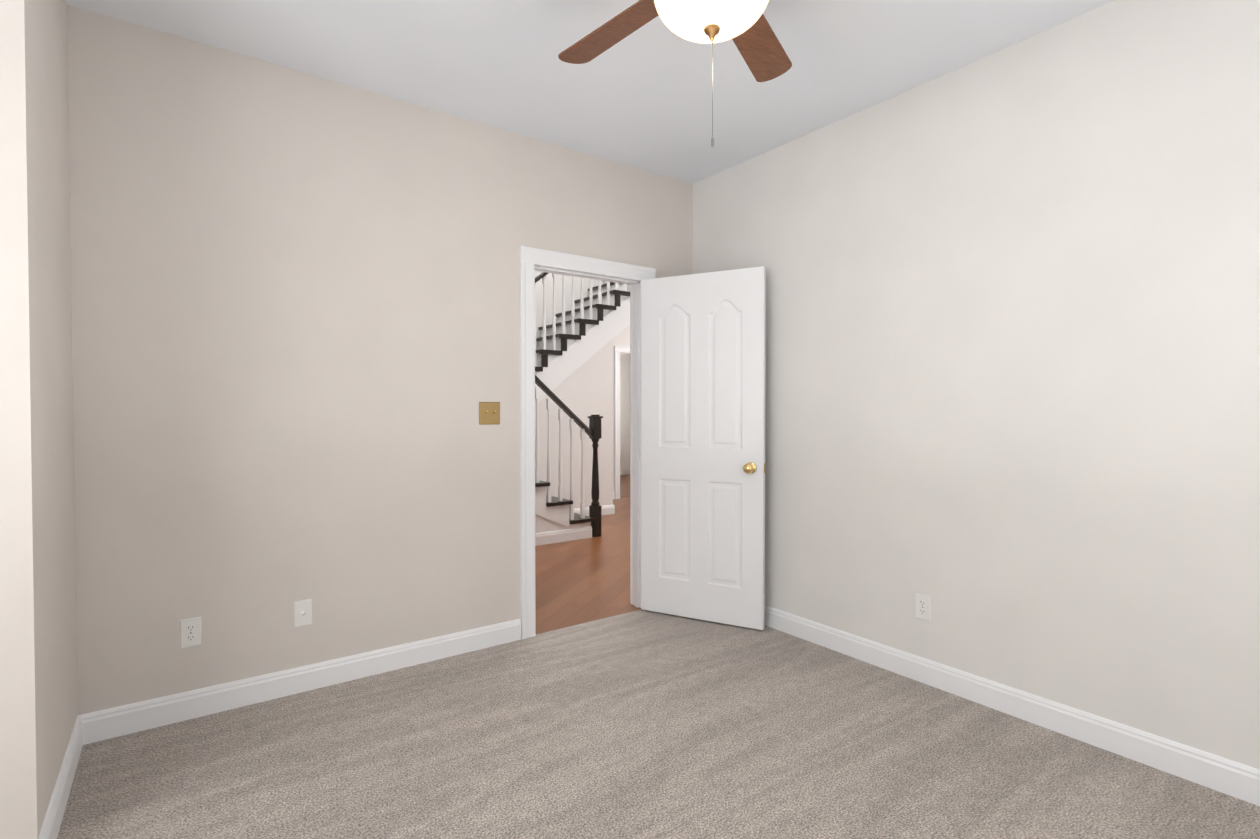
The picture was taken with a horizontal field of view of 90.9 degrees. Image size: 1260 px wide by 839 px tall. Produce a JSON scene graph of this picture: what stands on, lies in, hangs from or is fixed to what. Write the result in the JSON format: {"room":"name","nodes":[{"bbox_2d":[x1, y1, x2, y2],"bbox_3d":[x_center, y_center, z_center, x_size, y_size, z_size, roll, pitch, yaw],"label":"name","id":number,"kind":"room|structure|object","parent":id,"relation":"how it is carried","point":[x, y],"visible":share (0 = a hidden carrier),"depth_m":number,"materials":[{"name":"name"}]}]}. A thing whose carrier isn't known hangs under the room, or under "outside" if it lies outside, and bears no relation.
{"room":"empty bedroom","nodes":[
{"label":"empty bedroom","id":0,"kind":"room"},
{"bbox_2d":[0,0,77,838],"bbox_3d":[-1.853,-0.146,1.911,0.120,2.720,0.830,-1,1,-36],"label":"wall","id":1,"kind":"structure","parent":0,"point":[38,681],"depth_m":1.66,"materials":[{"name":"paint"}]},
{"bbox_2d":[38,825,53,838],"bbox_3d":[-1.920,1.168,1.359,0.935,0.110,0.015,-1,1,-36],"label":"baseboard","id":2,"kind":"structure","parent":1,"relation":"attached to","point":[48,833],"depth_m":1.69,"materials":[{"name":"white wood"}]},
{"bbox_2d":[41,713,89,838],"bbox_3d":[-1.801,1.158,1.977,0.015,0.110,0.780,-1,1,-36],"label":"baseboard","id":3,"kind":"structure","parent":1,"relation":"attached to","point":[80,736],"depth_m":1.99,"materials":[{"name":"white wood"}]},
{"bbox_2d":[67,5,692,714],"bbox_3d":[-0.855,-0.168,3.231,3.290,2.720,0.120,-1,1,-36],"label":"wall","id":4,"kind":"structure","parent":0,"point":[295,295],"depth_m":2.70,"materials":[{"name":"paint"}]},
{"bbox_2d":[180,617,201,648],"bbox_3d":[-1.770,0.860,2.499,0.072,0.116,0.007,-1,1,-36],"label":"electrical outlet","id":5,"kind":"object","parent":4,"relation":"attached to","point":[190,632],"visible":1,"depth_m":2.50,"materials":[{"name":"white plastic"}]},
{"bbox_2d":[294,599,311,627],"bbox_3d":[-1.441,0.856,2.735,0.072,0.116,0.014,-1,1,-36],"label":"outlet plate","id":6,"kind":"object","parent":4,"relation":"attached to","point":[302,612],"visible":1,"depth_m":2.74,"materials":[{"name":"white plastic"}]},
{"bbox_2d":[90,619,520,742],"bbox_3d":[-1.320,1.144,2.829,1.800,0.110,0.015,-1,1,-36],"label":"baseboard","id":7,"kind":"structure","parent":4,"relation":"attached to","point":[122,720],"depth_m":2.69,"materials":[{"name":"white wood"}]},
{"bbox_2d":[479,402,499,424],"bbox_3d":[-0.729,-0.033,3.239,0.118,0.118,0.018,-1,1,-36],"label":"switch plate","id":8,"kind":"object","parent":4,"relation":"attached to","point":[489,412],"visible":1,"depth_m":3.24,"materials":[{"name":"gold metal"}]},
{"bbox_2d":[519,246,655,639],"bbox_3d":[-0.258,0.125,3.673,0.922,2.121,0.162,-1,1,-36],"label":"door frame","id":9,"kind":"structure","parent":4,"relation":"attached to","point":[532,260],"depth_m":3.40,"materials":[{"name":"white wood"}]},
{"bbox_2d":[641,266,765,629],"bbox_3d":[0.425,0.161,3.661,0.400,2.025,0.718,-1,1,-36],"label":"door","id":10,"kind":"structure","parent":4,"relation":"in","point":[702,446],"depth_m":3.61,"materials":[{"name":"white wood"}]},
{"bbox_2d":[535,271,629,490],"bbox_3d":[-1.822,-1.677,7.445,8.500,5.600,0.120,-1,1,-36],"label":"wall","id":11,"kind":"structure","parent":0,"point":[622,338],"depth_m":8.09,"materials":[{"name":"paint"}]},
{"bbox_2d":[613,346,629,499],"bbox_3d":[0.411,0.036,9.096,2.980,2.121,0.141,-1,1,-36],"label":"door frame","id":12,"kind":"structure","parent":11,"relation":"attached to","point":[618,351],"depth_m":8.59,"materials":[{"name":"white wood"}]},
{"bbox_2d":[535,474,640,633],"bbox_3d":[-1.332,1.162,6.874,8.560,0.062,6.515,-1,1,-36],"label":"floor","id":13,"kind":"structure","parent":0,"point":[579,581],"depth_m":4.65,"materials":[{"name":"brown wood"}]},
{"bbox_2d":[535,272,629,545],"bbox_3d":[-0.408,-0.916,7.165,5.295,4.088,1.973,-1,1,-36],"label":"staircase","id":14,"kind":"structure","parent":13,"relation":"on","point":[574,423],"depth_m":7.01,"materials":[{"name":"white wood"}]},
{"bbox_2d":[66,0,1113,183],"bbox_3d":[-0.160,-1.549,1.455,4.240,0.100,3.770,-1,1,-36],"label":"ceiling","id":15,"kind":"structure","parent":0,"point":[640,98],"depth_m":2.61,"materials":[{"name":"paint"}]},
{"bbox_2d":[558,0,791,146],"bbox_3d":[0.196,-1.139,1.770,1.268,0.730,1.255,-1,1,-36],"label":"ceiling fan","id":16,"kind":"object","parent":15,"relation":"hanging from","point":[744,26],"visible":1,"depth_m":1.96,"materials":[{"name":"brown wood"}]},
{"bbox_2d":[620,353,629,474],"bbox_3d":[-3.317,-1.710,9.486,8.500,5.600,0.120,-1,1,-36],"label":"wall","id":17,"kind":"structure","parent":0,"point":[624,413],"depth_m":11.80,"materials":[{"name":"paint"}]},
{"bbox_2d":[57,609,1259,838],"bbox_3d":[-0.126,1.252,1.454,4.240,0.060,3.655,-1,1,-36],"label":"floor carpet","id":18,"kind":"object","parent":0,"point":[641,723],"visible":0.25,"depth_m":2.19,"materials":[{"name":"grey carpet"}]},
{"bbox_2d":[693,0,1259,769],"bbox_3d":[1.537,-0.158,2.647,0.120,2.720,3.650,-1,1,-36],"label":"wall","id":19,"kind":"structure","parent":0,"point":[1013,370],"depth_m":2.44,"materials":[{"name":"paint"}]},
{"bbox_2d":[916,593,930,621],"bbox_3d":[1.336,0.857,2.830,0.007,0.116,0.072,-1,1,-36],"label":"electrical outlet","id":20,"kind":"object","parent":19,"relation":"attached to","point":[923,607],"visible":1,"depth_m":2.83,"materials":[{"name":"white plastic"}]},
{"bbox_2d":[764,605,1259,805],"bbox_3d":[1.438,1.146,2.689,0.015,0.110,3.500,-1,1,-36],"label":"baseboard","id":21,"kind":"structure","parent":19,"relation":"attached to","point":[1200,767],"depth_m":2.42,"materials":[{"name":"white wood"}]}
]}

